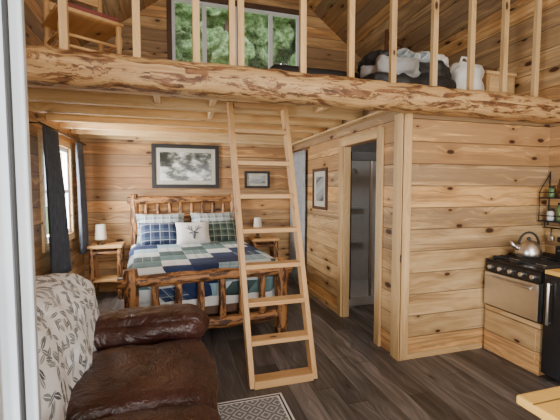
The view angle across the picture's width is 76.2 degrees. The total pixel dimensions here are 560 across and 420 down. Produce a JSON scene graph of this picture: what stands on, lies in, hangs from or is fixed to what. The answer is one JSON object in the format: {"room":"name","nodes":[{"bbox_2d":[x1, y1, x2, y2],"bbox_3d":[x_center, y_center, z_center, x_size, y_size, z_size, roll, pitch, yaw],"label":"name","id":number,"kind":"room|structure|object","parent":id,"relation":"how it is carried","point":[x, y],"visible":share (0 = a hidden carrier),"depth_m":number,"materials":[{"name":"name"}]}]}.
{"room":"log cabin interior","nodes":[
{"label":"log cabin interior","id":0,"kind":"room"},
{"bbox_2d":[24,0,84,277],"bbox_3d":[-1.755,-0.283,1.345,0.100,3.400,7.600,-1,4,-16],"label":"wall","id":1,"kind":"structure","parent":0,"point":[33,9],"depth_m":3.46,"materials":[{"name":"brown wood"}]},
{"bbox_2d":[0,0,40,419],"bbox_3d":[-0.915,0.461,0.496,0.971,1.980,0.052,-2,4,-29],"label":"door","id":2,"kind":"structure","parent":1,"relation":"in","point":[20,399],"depth_m":0.68,"materials":[{"name":"plastic"}]},
{"bbox_2d":[38,130,74,252],"bbox_3d":[-2.496,-0.208,3.977,0.080,1.190,1.110,-1,4,-16],"label":"window","id":3,"kind":"structure","parent":1,"relation":"in","point":[45,238],"depth_m":4.21,"materials":[{"name":"white paint"}]},
{"bbox_2d":[29,121,85,144],"bbox_3d":[-2.431,-0.830,3.984,0.111,0.022,1.700,-1,4,-16],"label":"curtain rod","id":4,"kind":"object","parent":1,"relation":"attached to","point":[38,122],"visible":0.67,"depth_m":3.62,"materials":[{"name":"brown metal"}]},
{"bbox_2d":[42,126,71,273],"bbox_3d":[-2.269,-0.048,3.650,0.070,1.491,0.723,-1,4,-16],"label":"window curtain","id":5,"kind":"object","parent":4,"relation":"hanging from","point":[59,245],"visible":0.95,"depth_m":3.54,"materials":[{"name":"fabric"}]},
{"bbox_2d":[75,141,88,254],"bbox_3d":[-2.552,-0.146,4.605,0.070,1.410,0.443,-1,4,-16],"label":"window curtain","id":6,"kind":"object","parent":4,"relation":"hanging from","point":[81,186],"visible":1,"depth_m":4.53,"materials":[{"name":"fabric"}]},
{"bbox_2d":[77,0,360,291],"bbox_3d":[-0.516,-1.438,5.660,4.950,5.180,0.100,-1,4,-16],"label":"wall","id":7,"kind":"structure","parent":0,"point":[115,169],"depth_m":5.23,"materials":[{"name":"brown wood"}]},
{"bbox_2d":[151,144,218,187],"bbox_3d":[-1.414,-0.654,5.376,0.980,0.650,0.030,-1,4,-16],"label":"framed picture","id":8,"kind":"object","parent":7,"relation":"attached to","point":[173,165],"visible":1,"depth_m":5.37},
{"bbox_2d":[166,0,298,68],"bbox_3d":[-0.638,-2.607,5.527,2.120,1.170,0.090,-1,4,-16],"label":"window","id":9,"kind":"structure","parent":7,"relation":"in","point":[170,4],"depth_m":5.47,"materials":[{"name":"white paint"}]},
{"bbox_2d":[244,171,269,187],"bbox_3d":[-0.363,-0.484,5.696,0.410,0.270,0.030,-1,4,-16],"label":"framed picture","id":10,"kind":"object","parent":7,"relation":"attached to","point":[252,179],"visible":1,"depth_m":5.69},
{"bbox_2d":[49,0,530,58],"bbox_3d":[0.571,-2.837,1.875,5.350,2.086,7.800,-1,4,-16],"label":"ceiling","id":11,"kind":"structure","parent":0,"point":[372,17],"depth_m":4.84,"materials":[{"name":"brown wood"}]},
{"bbox_2d":[96,278,559,419],"bbox_3d":[0.571,1.412,2.135,4.950,0.080,7.800,-1,4,-16],"label":"floor","id":12,"kind":"structure","parent":0,"point":[358,379],"depth_m":2.88,"materials":[{"name":"brown wood"}]},
{"bbox_2d":[87,242,124,299],"bbox_3d":[-2.360,0.833,4.890,0.420,0.740,0.360,-1,4,-16],"label":"nightstand","id":13,"kind":"object","parent":12,"relation":"on","point":[109,248],"visible":0.78,"depth_m":4.80,"materials":[{"name":"brown wood"}]},
{"bbox_2d":[95,224,106,244],"bbox_3d":[-2.421,0.329,4.820,0.150,0.270,0.150,-1,4,-16],"label":"table lamp","id":14,"kind":"object","parent":13,"relation":"on","point":[100,229],"visible":1,"depth_m":4.77,"materials":[{"name":"white fabric"}]},
{"bbox_2d":[66,303,220,419],"bbox_3d":[-0.857,0.938,1.766,1.151,0.913,1.806,-1,4,-16],"label":"leather sofa","id":15,"kind":"object","parent":12,"relation":"on","point":[150,362],"visible":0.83,"depth_m":1.90,"materials":[{"name":"brown leather"}]},
{"bbox_2d":[35,273,98,419],"bbox_3d":[-1.286,0.790,1.760,0.593,0.762,1.606,-1,4,-16],"label":"throw blanket","id":16,"kind":"object","parent":15,"relation":"on","point":[67,305],"visible":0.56,"depth_m":1.77,"materials":[{"name":"beige fabric"}]},
{"bbox_2d":[117,193,292,332],"bbox_3d":[-1.020,0.525,4.370,1.655,1.424,2.185,-1,4,-21],"label":"bed","id":17,"kind":"object","parent":12,"relation":"on","point":[171,260],"visible":0.88,"depth_m":3.65,"materials":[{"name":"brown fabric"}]},
{"bbox_2d":[217,393,294,419],"bbox_3d":[-0.060,1.378,1.957,0.500,0.009,1.220,-1,4,-16],"label":"area rug","id":18,"kind":"object","parent":12,"relation":"on","point":[271,406],"visible":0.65,"depth_m":2.41,"materials":[{"name":"white fabric"}]},
{"bbox_2d":[248,236,279,257],"bbox_3d":[-0.255,0.794,5.529,0.420,0.740,0.360,-1,4,-16],"label":"nightstand","id":19,"kind":"object","parent":12,"relation":"on","point":[264,241],"visible":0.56,"depth_m":5.41,"materials":[{"name":"brown wood"}]},
{"bbox_2d":[254,217,261,237],"bbox_3d":[-0.340,0.272,5.431,0.130,0.310,0.130,-1,4,-16],"label":"table lamp","id":20,"kind":"object","parent":19,"relation":"on","point":[257,221],"visible":0.72,"depth_m":5.38,"materials":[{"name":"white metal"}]},
{"bbox_2d":[226,101,317,389],"bbox_3d":[-0.093,0.175,2.970,0.610,2.311,0.687,-1,4,-16],"label":"ladder","id":21,"kind":"object","parent":12,"relation":"on","point":[299,375],"visible":0.88,"depth_m":2.89,"materials":[{"name":"brown wood"}]},
{"bbox_2d":[349,151,376,305],"bbox_3d":[1.135,0.223,4.949,1.000,1.950,0.830,-1,4,-16],"label":"shower stall","id":22,"kind":"object","parent":12,"relation":"on","point":[363,164],"visible":0.32,"depth_m":5.33,"materials":[{"name":"silver metal"}]},
{"bbox_2d":[484,304,544,375],"bbox_3d":[2.318,1.097,3.189,0.712,0.420,0.530,-1,4,-16],"label":"base cabinet","id":23,"kind":"object","parent":12,"relation":"on","point":[516,339],"visible":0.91,"depth_m":3.04,"materials":[{"name":"brown wood"}]},
{"bbox_2d":[484,252,559,323],"bbox_3d":[2.290,0.656,3.154,0.771,0.463,0.530,-1,4,-16],"label":"gas range","id":24,"kind":"object","parent":23,"relation":"on","point":[515,285],"visible":0.9,"depth_m":3.02,"materials":[{"name":"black metal"}]},
{"bbox_2d":[509,231,542,258],"bbox_3d":[2.224,0.304,3.213,0.240,0.230,0.214,3,5,43],"label":"tea kettle","id":25,"kind":"object","parent":24,"relation":"on","point":[528,248],"visible":1,"depth_m":3.15,"materials":[{"name":"silver metal"}]},
{"bbox_2d":[555,246,559,259],"bbox_3d":[2.432,0.376,3.037,0.341,0.109,0.200,-2,4,-34],"label":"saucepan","id":26,"kind":"object","parent":24,"relation":"on","point":[557,248],"visible":1,"depth_m":3.08,"materials":[{"name":"black metal"}]},
{"bbox_2d":[516,386,559,419],"bbox_3d":[1.547,1.068,0.973,1.120,0.750,1.065,-1,4,-16],"label":"dining table","id":27,"kind":"object","parent":12,"relation":"on","point":[545,403],"visible":1,"depth_m":1.26,"materials":[{"name":"brown wood"}]},
{"bbox_2d":[541,274,559,381],"bbox_3d":[2.462,0.927,2.615,0.755,0.830,0.590,-1,4,-16],"label":"mini fridge","id":28,"kind":"object","parent":12,"relation":"on","point":[550,354],"visible":1,"depth_m":2.72,"materials":[{"name":"black metal"}]},
{"bbox_2d":[545,269,559,276],"bbox_3d":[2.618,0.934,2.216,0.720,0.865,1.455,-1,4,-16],"label":"countertop","id":29,"kind":"structure","parent":28,"relation":"on","point":[555,272],"depth_m":2.74,"materials":[{"name":"brown wood"}]},
{"bbox_2d":[292,110,398,352],"bbox_3d":[0.650,0.060,4.498,0.080,2.330,2.960,-1,4,-16],"label":"wall","id":30,"kind":"structure","parent":0,"point":[321,226],"depth_m":4.36,"materials":[{"name":"brown wood"}]},
{"bbox_2d":[291,278,336,312],"bbox_3d":[0.441,1.155,5.109,0.015,0.070,1.800,-1,4,-16],"label":"baseboard","id":31,"kind":"structure","parent":30,"relation":"attached to","point":[322,299],"depth_m":4.68,"materials":[{"name":"brown wood"}]},
{"bbox_2d":[312,167,327,209],"bbox_3d":[0.525,-0.279,4.717,0.025,0.540,0.470,-1,4,-16],"label":"framed picture","id":32,"kind":"object","parent":30,"relation":"attached to","point":[320,175],"visible":1,"depth_m":4.69},
{"bbox_2d":[337,127,383,346],"bbox_3d":[0.855,0.241,3.765,0.105,2.060,0.900,-1,4,-16],"label":"trim","id":33,"kind":"structure","parent":30,"relation":"attached to","point":[378,133],"depth_m":4.05,"materials":[{"name":"brown wood"}]},
{"bbox_3d":[0.285,-0.903,5.433,0.060,0.020,0.790,-1,4,-16],"label":"curtain rod","id":34,"kind":"object","parent":30,"relation":"attached to","visible":0},
{"bbox_2d":[289,150,305,283],"bbox_3d":[0.265,0.119,5.499,0.052,2.010,0.672,-1,4,-16],"label":"curtain","id":35,"kind":"object","parent":34,"relation":"hanging from","point":[299,158],"visible":0.56,"depth_m":5.34,"materials":[{"name":"white fabric"}]},
{"bbox_2d":[351,141,376,151],"bbox_3d":[1.224,0.001,5.468,1.570,2.330,0.080,-1,4,-16],"label":"wall","id":36,"kind":"structure","parent":0,"point":[371,146],"depth_m":5.39,"materials":[{"name":"grey paint"}]},
{"bbox_2d":[408,113,549,352],"bbox_3d":[1.815,0.227,3.327,1.650,2.140,0.080,-1,4,-16],"label":"wall","id":37,"kind":"structure","parent":0,"point":[476,183],"depth_m":3.24,"materials":[{"name":"brown wood"}]},
{"bbox_2d":[26,45,559,123],"bbox_3d":[0.362,-0.899,2.703,4.743,0.247,0.248,-1,4,-16],"label":"beam","id":38,"kind":"structure","parent":37,"relation":"on","point":[50,66],"depth_m":2.48,"materials":[{"name":"brown wood"}]},
{"bbox_2d":[58,0,69,49],"bbox_3d":[-1.349,-1.462,2.207,0.048,0.990,0.040,-1,4,-16],"label":"baluster","id":39,"kind":"object","parent":38,"relation":"on","point":[63,22],"visible":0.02,"depth_m":2.21,"materials":[{"name":"brown wood"}]},
{"bbox_2d":[132,0,140,56],"bbox_3d":[-0.942,-1.470,2.327,0.048,0.990,0.040,-1,4,-16],"label":"baluster","id":40,"kind":"object","parent":38,"relation":"on","point":[136,28],"visible":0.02,"depth_m":2.33,"materials":[{"name":"brown wood"}]},
{"bbox_2d":[192,0,199,62],"bbox_3d":[-0.576,-1.476,2.434,0.048,0.990,0.040,-1,4,-16],"label":"baluster","id":41,"kind":"object","parent":38,"relation":"on","point":[195,3],"visible":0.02,"depth_m":2.43,"materials":[{"name":"brown wood"}]},
{"bbox_2d":[228,0,243,65],"bbox_3d":[-0.309,-1.481,2.513,0.105,0.990,0.040,-1,4,-16],"label":"baluster","id":42,"kind":"object","parent":38,"relation":"on","point":[231,3],"visible":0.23,"depth_m":2.51,"materials":[{"name":"brown wood"}]},
{"bbox_2d":[299,0,306,72],"bbox_3d":[0.170,-1.490,2.654,0.048,0.990,0.040,-1,4,-16],"label":"baluster","id":43,"kind":"object","parent":38,"relation":"on","point":[302,3],"visible":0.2,"depth_m":2.65,"materials":[{"name":"brown wood"}]},
{"bbox_2d":[347,0,354,76],"bbox_3d":[0.552,-1.497,2.766,0.048,0.990,0.040,-1,4,-16],"label":"baluster","id":44,"kind":"object","parent":38,"relation":"on","point":[351,3],"visible":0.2,"depth_m":2.76,"materials":[{"name":"brown wood"}]},
{"bbox_2d":[388,0,397,82],"bbox_3d":[0.912,-1.503,2.871,0.048,0.990,0.040,-1,4,-16],"label":"baluster","id":45,"kind":"object","parent":38,"relation":"on","point":[393,3],"visible":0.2,"depth_m":2.87,"materials":[{"name":"brown wood"}]},
{"bbox_2d":[429,0,438,85],"bbox_3d":[1.293,-1.510,2.983,0.048,0.990,0.040,-1,4,-16],"label":"baluster","id":46,"kind":"object","parent":38,"relation":"on","point":[435,3],"visible":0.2,"depth_m":2.98,"materials":[{"name":"brown wood"}]},
{"bbox_2d":[466,0,476,89],"bbox_3d":[1.660,-1.516,3.091,0.048,0.990,0.040,-1,4,-16],"label":"baluster","id":47,"kind":"object","parent":38,"relation":"on","point":[472,3],"visible":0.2,"depth_m":3.08,"materials":[{"name":"brown wood"}]},
{"bbox_2d":[499,0,509,91],"bbox_3d":[2.010,-1.523,3.194,0.048,0.990,0.040,-1,4,-16],"label":"baluster","id":48,"kind":"object","parent":38,"relation":"on","point":[505,3],"visible":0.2,"depth_m":3.18,"materials":[{"name":"brown wood"}]},
{"bbox_2d":[530,0,541,96],"bbox_3d":[2.370,-1.529,3.300,0.048,0.990,0.040,-1,4,-16],"label":"baluster","id":49,"kind":"object","parent":38,"relation":"on","point":[537,3],"visible":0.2,"depth_m":3.29,"materials":[{"name":"brown wood"}]},
{"bbox_2d":[390,113,412,360],"bbox_3d":[1.052,0.246,3.103,0.100,2.130,0.120,-1,4,-16],"label":"trim","id":50,"kind":"structure","parent":37,"relation":"attached to","point":[403,123],"depth_m":3.06,"materials":[{"name":"brown wood"}]},
{"bbox_2d":[407,342,481,359],"bbox_3d":[1.507,1.279,3.251,0.820,0.050,0.015,-1,4,-16],"label":"baseboard","id":51,"kind":"structure","parent":37,"relation":"attached to","point":[412,355],"depth_m":3.24,"materials":[{"name":"brown wood"}]},
{"bbox_2d":[438,0,559,254],"bbox_3d":[2.897,-0.366,2.712,0.100,3.400,7.600,-1,4,-16],"label":"wall","id":52,"kind":"structure","parent":0,"point":[521,19],"depth_m":3.65,"materials":[{"name":"brown wood"}]},
{"bbox_2d":[538,172,559,241],"bbox_3d":[2.646,-0.020,3.155,0.135,0.665,0.650,-1,4,-16],"label":"spice rack","id":53,"kind":"object","parent":52,"relation":"attached to","point":[550,217],"visible":1,"depth_m":3.38,"materials":[{"name":"black metal"}]},
{"bbox_3d":[-0.087,-1.115,4.219,4.750,0.050,2.940,-1,4,-16],"label":"floor","id":54,"kind":"structure","parent":0,"visible":0},
{"bbox_2d":[42,0,123,53],"bbox_3d":[-1.570,-1.506,2.839,0.470,0.900,0.470,3,5,45],"label":"wooden chair","id":55,"kind":"object","parent":54,"relation":"on","point":[86,24],"visible":0.65,"depth_m":2.81,"materials":[{"name":"brown wood"}]},
{"bbox_2d":[27,83,391,146],"bbox_3d":[-0.883,-0.996,4.002,3.085,0.160,2.840,-1,4,-16],"label":"ceiling joists","id":56,"kind":"object","parent":54,"relation":"attached to","point":[89,113],"visible":0.61,"depth_m":3.61,"materials":[{"name":"brown wood"}]},
{"bbox_2d":[269,64,360,78],"bbox_3d":[0.343,-1.360,4.249,1.176,0.436,0.818,-1,4,-16],"label":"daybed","id":57,"kind":"object","parent":54,"relation":"on","point":[290,68],"visible":0.08,"depth_m":3.84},
{"bbox_2d":[384,29,402,50],"bbox_3d":[1.206,-1.611,4.382,0.470,0.920,0.470,3,5,42],"label":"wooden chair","id":58,"kind":"object","parent":54,"relation":"on","point":[399,42],"visible":0.02,"depth_m":4.07,"materials":[{"name":"brown wood"}]},
{"bbox_2d":[357,48,456,87],"bbox_3d":[1.232,-1.337,3.574,1.008,0.497,0.610,-1,4,-14],"label":"bedding","id":59,"kind":"object","parent":54,"relation":"on","point":[412,67],"visible":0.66,"depth_m":3.37,"materials":[{"name":"grey fabric"}]},
{"bbox_2d":[449,56,483,89],"bbox_3d":[1.879,-1.317,3.653,0.382,0.496,0.369,-1,4,-16],"label":"bag","id":60,"kind":"object","parent":54,"relation":"on","point":[458,70],"visible":0.34,"depth_m":3.51,"materials":[{"name":"white plastic"}]},
{"bbox_2d":[482,70,516,93],"bbox_3d":[2.239,-1.290,3.975,0.400,0.330,0.520,-1,4,-16],"label":"box","id":61,"kind":"object","parent":54,"relation":"on","point":[490,80],"visible":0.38,"depth_m":3.70,"materials":[{"name":"brown wood"}]},
{"bbox_2d":[482,66,496,70],"bbox_3d":[2.232,-1.499,3.940,0.370,0.082,0.246,-1,4,-16],"label":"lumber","id":62,"kind":"object","parent":61,"relation":"on","point":[484,67],"visible":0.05,"depth_m":3.84,"materials":[{"name":"brown wood"}]},
{"label":"outside","id":63,"kind":"structure","parent":0,"visible":0},
{"bbox_2d":[46,207,48,234],"bbox_3d":[-1.412,1.604,4.904,60.000,0.200,70.000,-1,4,-16],"label":"lawn","id":64,"kind":"structure","parent":63,"point":[46,207],"depth_m":19.61,"materials":[{"name":"green plant"}]},
{"bbox_2d":[175,3,191,57],"bbox_3d":[-4.599,-3.069,11.042,3.930,8.378,4.603,-1,4,-16],"label":"tree","id":65,"kind":"object","parent":64,"relation":"on","point":[183,12],"visible":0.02,"depth_m":10.03,"materials":[{"name":"green plant"}]},
{"bbox_2d":[190,22,212,33],"bbox_3d":[-1.780,-5.157,16.852,5.253,11.838,5.858,-1,4,-16],"label":"tree","id":66,"kind":"object","parent":64,"relation":"on","point":[208,29],"visible":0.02,"depth_m":13.81,"materials":[{"name":"green plant"}]},
{"bbox_2d":[175,6,294,68],"bbox_3d":[-1.638,-2.901,11.400,3.475,7.999,4.314,3,5,39],"label":"tree","id":67,"kind":"object","parent":64,"relation":"on","point":[255,25],"visible":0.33,"depth_m":10.61,"materials":[{"name":"green plant"}]},
{"bbox_2d":[275,17,295,65],"bbox_3d":[0.777,-3.371,12.044,4.452,8.862,4.216,-1,4,-16],"label":"tree","id":68,"kind":"object","parent":64,"relation":"on","point":[289,57],"visible":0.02,"depth_m":11.46,"materials":[{"name":"green plant"}]}
]}

